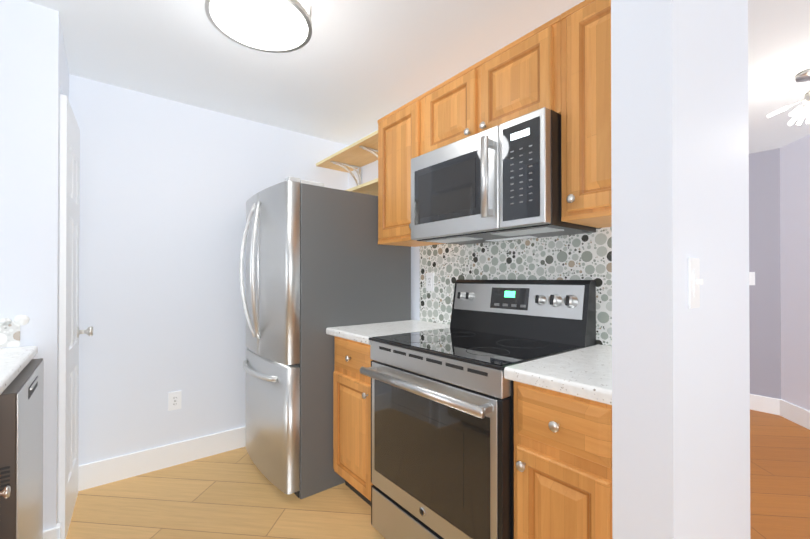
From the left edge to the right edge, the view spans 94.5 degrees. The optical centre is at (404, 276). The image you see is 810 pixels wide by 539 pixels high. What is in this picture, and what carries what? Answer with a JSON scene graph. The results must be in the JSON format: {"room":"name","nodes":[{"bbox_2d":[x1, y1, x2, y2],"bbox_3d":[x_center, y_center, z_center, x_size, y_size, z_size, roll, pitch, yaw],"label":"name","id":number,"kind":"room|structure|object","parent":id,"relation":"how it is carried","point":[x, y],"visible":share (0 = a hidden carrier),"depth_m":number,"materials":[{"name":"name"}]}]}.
{"room":"kitchen","nodes":[
{"label":"kitchen","id":0,"kind":"room"},
{"bbox_2d":[0,0,68,530],"bbox_3d":[-2.266,0.033,1.359,1.520,2.330,0.630,0,0,-39],"label":"wall","id":1,"kind":"structure","parent":0,"point":[34,77],"depth_m":1.55,"materials":[{"name":"white paint"}]},
{"bbox_2d":[0,315,29,347],"bbox_3d":[-1.782,0.212,1.337,0.627,0.137,0.008,0,0,-39],"label":"backsplash","id":2,"kind":"structure","parent":1,"relation":"attached to","point":[9,332],"depth_m":1.50,"materials":[{"name":"tile"}]},
{"bbox_2d":[58,94,92,538],"bbox_3d":[-1.651,0.188,1.883,0.123,2.000,0.491,0,0,-39],"label":"closet door","id":3,"kind":"structure","parent":1,"relation":"in","point":[69,331],"depth_m":1.75,"materials":[{"name":"white paint"}]},
{"bbox_2d":[43,426,245,538],"bbox_3d":[-1.260,1.132,2.153,2.470,0.140,0.644,0,0,-39],"label":"baseboard","id":4,"kind":"structure","parent":1,"relation":"attached to","point":[102,472],"depth_m":2.31,"materials":[{"name":"white paint"}]},
{"bbox_2d":[69,74,347,464],"bbox_3d":[-0.017,0.044,3.654,7.900,2.330,0.130,0,0,-39],"label":"wall","id":5,"kind":"structure","parent":0,"point":[169,188],"depth_m":2.36,"materials":[{"name":"white paint"}]},
{"bbox_2d":[168,391,180,410],"bbox_3d":[-1.469,0.793,2.392,0.072,0.116,0.010,0,0,-39],"label":"outlet","id":6,"kind":"object","parent":5,"relation":"attached to","point":[174,400],"visible":1,"depth_m":2.39,"materials":[{"name":"white plastic"}]},
{"bbox_2d":[26,0,809,153],"bbox_3d":[1.862,-1.157,1.321,7.900,0.050,6.130,0,0,-39],"label":"ceiling","id":7,"kind":"structure","parent":0,"point":[350,72],"depth_m":1.92,"materials":[{"name":"white paint"}]},
{"bbox_2d":[205,0,311,52],"bbox_3d":[-0.576,-1.072,1.498,0.398,0.118,0.398,0,0,-39],"label":"flush-mount ceiling light","id":8,"kind":"object","parent":7,"relation":"attached to","point":[276,26],"visible":1,"depth_m":1.51,"materials":[{"name":"white glass"}]},
{"bbox_2d":[767,68,809,125],"bbox_3d":[2.233,-0.989,2.074,0.310,0.279,0.344,0,0,-39],"label":"chandelier","id":9,"kind":"object","parent":7,"relation":"hanging from","point":[804,111],"visible":1,"depth_m":2.10,"materials":[{"name":"silver metal"}]},
{"bbox_2d":[66,410,809,538],"bbox_3d":[1.862,1.222,1.309,7.900,0.050,6.130,0,0,-39],"label":"floor","id":10,"kind":"structure","parent":0,"point":[234,494],"depth_m":1.98,"materials":[{"name":"brown wood"}]},
{"bbox_2d":[0,486,10,498],"bbox_3d":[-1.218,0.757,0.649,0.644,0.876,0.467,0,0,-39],"label":"knob","id":11,"kind":"object","parent":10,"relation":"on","point":[5,493],"visible":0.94,"depth_m":1.01,"materials":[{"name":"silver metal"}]},
{"bbox_2d":[0,346,37,394],"bbox_3d":[-0.837,0.296,0.178,0.657,0.038,2.980,0,0,-39],"label":"countertop","id":12,"kind":"structure","parent":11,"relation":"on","point":[14,361],"depth_m":1.27,"materials":[{"name":"stone"}]},
{"bbox_2d":[0,358,43,538],"bbox_3d":[-1.540,0.760,1.079,0.680,0.872,0.600,0,0,-39],"label":"dishwasher","id":13,"kind":"object","parent":10,"relation":"on","point":[21,446],"visible":0.94,"depth_m":1.14,"materials":[{"name":"silver metal"}]},
{"bbox_2d":[239,176,410,498],"bbox_3d":[-0.567,0.335,2.486,0.957,1.729,0.750,0,0,-39],"label":"fridge","id":14,"kind":"object","parent":10,"relation":"on","point":[319,259],"visible":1,"depth_m":2.10,"materials":[{"name":"grey metal"}]},
{"bbox_2d":[333,336,372,505],"bbox_3d":[-0.051,0.764,2.131,0.648,0.875,0.427,0,0,-39],"label":"base cabinet","id":15,"kind":"object","parent":10,"relation":"on","point":[351,425],"visible":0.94,"depth_m":1.94,"materials":[{"name":"brown wood"}]},
{"bbox_2d":[326,320,449,344],"bbox_3d":[-0.056,0.306,2.132,0.645,0.038,0.433,0,0,-39],"label":"countertop","id":16,"kind":"structure","parent":15,"relation":"on","point":[363,333],"depth_m":2.06,"materials":[{"name":"stone"}]},
{"bbox_2d":[360,280,595,538],"bbox_3d":[0.288,0.606,1.638,0.706,1.183,0.754,0,0,-39],"label":"range","id":17,"kind":"object","parent":10,"relation":"on","point":[442,433],"visible":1,"depth_m":1.49,"materials":[{"name":"silver metal"}]},
{"bbox_2d":[514,381,611,538],"bbox_3d":[0.663,0.760,1.242,0.648,0.875,0.320,0,0,-39],"label":"base cabinet","id":18,"kind":"object","parent":10,"relation":"on","point":[562,465],"visible":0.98,"depth_m":1.05,"materials":[{"name":"brown wood"}]},
{"bbox_2d":[504,344,611,404],"bbox_3d":[0.659,0.301,1.242,0.645,0.038,0.320,0,0,-39],"label":"countertop","id":19,"kind":"structure","parent":18,"relation":"on","point":[585,372],"depth_m":1.11,"materials":[{"name":"stone"}]},
{"bbox_2d":[348,0,749,538],"bbox_3d":[0.366,0.037,2.259,0.150,2.330,2.525,0,0,-39],"label":"wall","id":20,"kind":"structure","parent":0,"point":[369,172],"depth_m":2.47,"materials":[{"name":"white paint"}]},
{"bbox_2d":[316,130,377,185],"bbox_3d":[-0.325,-0.782,2.759,0.299,0.254,0.880,0,0,-39],"label":"shelf","id":21,"kind":"object","parent":20,"relation":"attached to","point":[359,154],"visible":0.54,"depth_m":2.80,"materials":[{"name":"brown wood"}]},
{"bbox_2d":[345,178,377,195],"bbox_3d":[-0.325,-0.585,2.758,0.299,0.049,0.880,0,0,-39],"label":"shelf","id":22,"kind":"object","parent":20,"relation":"attached to","point":[370,187],"visible":0.04,"depth_m":2.53,"materials":[{"name":"brown wood"}]},
{"bbox_2d":[378,95,446,246],"bbox_3d":[0.076,-0.593,2.240,0.322,0.750,0.424,0,0,-39],"label":"upper cabinet","id":23,"kind":"object","parent":20,"relation":"attached to","point":[399,131],"depth_m":2.14,"materials":[{"name":"brown wood"}]},
{"bbox_2d":[422,16,557,154],"bbox_3d":[0.449,-0.790,1.777,0.322,0.360,0.763,0,0,-39],"label":"upper cabinet","id":24,"kind":"object","parent":20,"relation":"attached to","point":[519,79],"depth_m":1.60,"materials":[{"name":"brown wood"}]},
{"bbox_2d":[411,107,595,244],"bbox_3d":[0.395,-0.393,1.730,0.450,0.424,0.750,0,0,-39],"label":"microwave","id":25,"kind":"object","parent":24,"relation":"attached to","point":[500,182],"visible":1,"depth_m":1.50,"materials":[{"name":"silver metal"}]},
{"bbox_2d":[420,227,611,345],"bbox_3d":[0.557,0.051,1.894,0.007,0.538,1.463,0,0,-39],"label":"backsplash","id":26,"kind":"structure","parent":20,"relation":"attached to","point":[586,256],"depth_m":1.85,"materials":[{"name":"tile"}]},
{"bbox_2d":[426,273,433,290],"bbox_3d":[0.157,0.033,2.377,0.010,0.115,0.070,0,0,-39],"label":"outlet","id":27,"kind":"object","parent":26,"relation":"attached to","point":[429,281],"visible":1,"depth_m":2.37,"materials":[{"name":"white plastic"}]},
{"bbox_2d":[611,0,747,538],"bbox_3d":[0.798,0.031,1.066,0.660,2.330,0.125,0,0,-39],"label":"wall","id":28,"kind":"structure","parent":0,"point":[680,197],"depth_m":0.89,"materials":[{"name":"white paint"}]},
{"bbox_2d":[557,0,611,227],"bbox_3d":[0.790,-0.597,1.352,0.322,0.750,0.321,0,0,-39],"label":"upper cabinet","id":29,"kind":"object","parent":28,"relation":"attached to","point":[560,64],"depth_m":1.31,"materials":[{"name":"brown wood"}]},
{"bbox_2d":[688,257,702,308],"bbox_3d":[0.695,0.015,0.890,0.075,0.120,0.020,0,0,-39],"label":"light switch","id":30,"kind":"object","parent":28,"relation":"attached to","point":[695,281],"visible":1,"depth_m":0.88,"materials":[{"name":"white plastic"}]},
{"bbox_2d":[749,148,780,398],"bbox_3d":[2.599,0.047,4.198,0.120,2.330,2.300,0,0,-39],"label":"wall","id":31,"kind":"structure","parent":0,"point":[764,290],"depth_m":3.34,"materials":[{"name":"grey paint"}]},
{"bbox_2d":[749,272,754,284],"bbox_3d":[3.139,0.018,3.413,0.020,0.120,0.075,0,0,-39],"label":"light switch","id":32,"kind":"object","parent":31,"relation":"attached to","point":[751,278],"visible":0.62,"depth_m":3.40,"materials":[{"name":"white plastic"}]},
{"bbox_2d":[750,394,775,412],"bbox_3d":[2.610,1.142,4.072,0.014,0.140,2.100,0,0,-39],"label":"baseboard","id":33,"kind":"structure","parent":31,"relation":"attached to","point":[757,403],"depth_m":3.35,"materials":[{"name":"white paint"}]},
{"bbox_2d":[780,135,809,410],"bbox_3d":[2.971,0.034,1.691,0.120,2.330,3.200,0,0,13],"label":"wall","id":34,"kind":"structure","parent":0,"point":[795,254],"depth_m":3.10,"materials":[{"name":"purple paint"}]},
{"bbox_2d":[766,399,809,429],"bbox_3d":[2.894,1.129,1.691,2.493,0.140,1.990,0,0,-39],"label":"baseboard","id":35,"kind":"structure","parent":34,"relation":"attached to","point":[791,412],"depth_m":3.13,"materials":[{"name":"white paint"}]}
]}

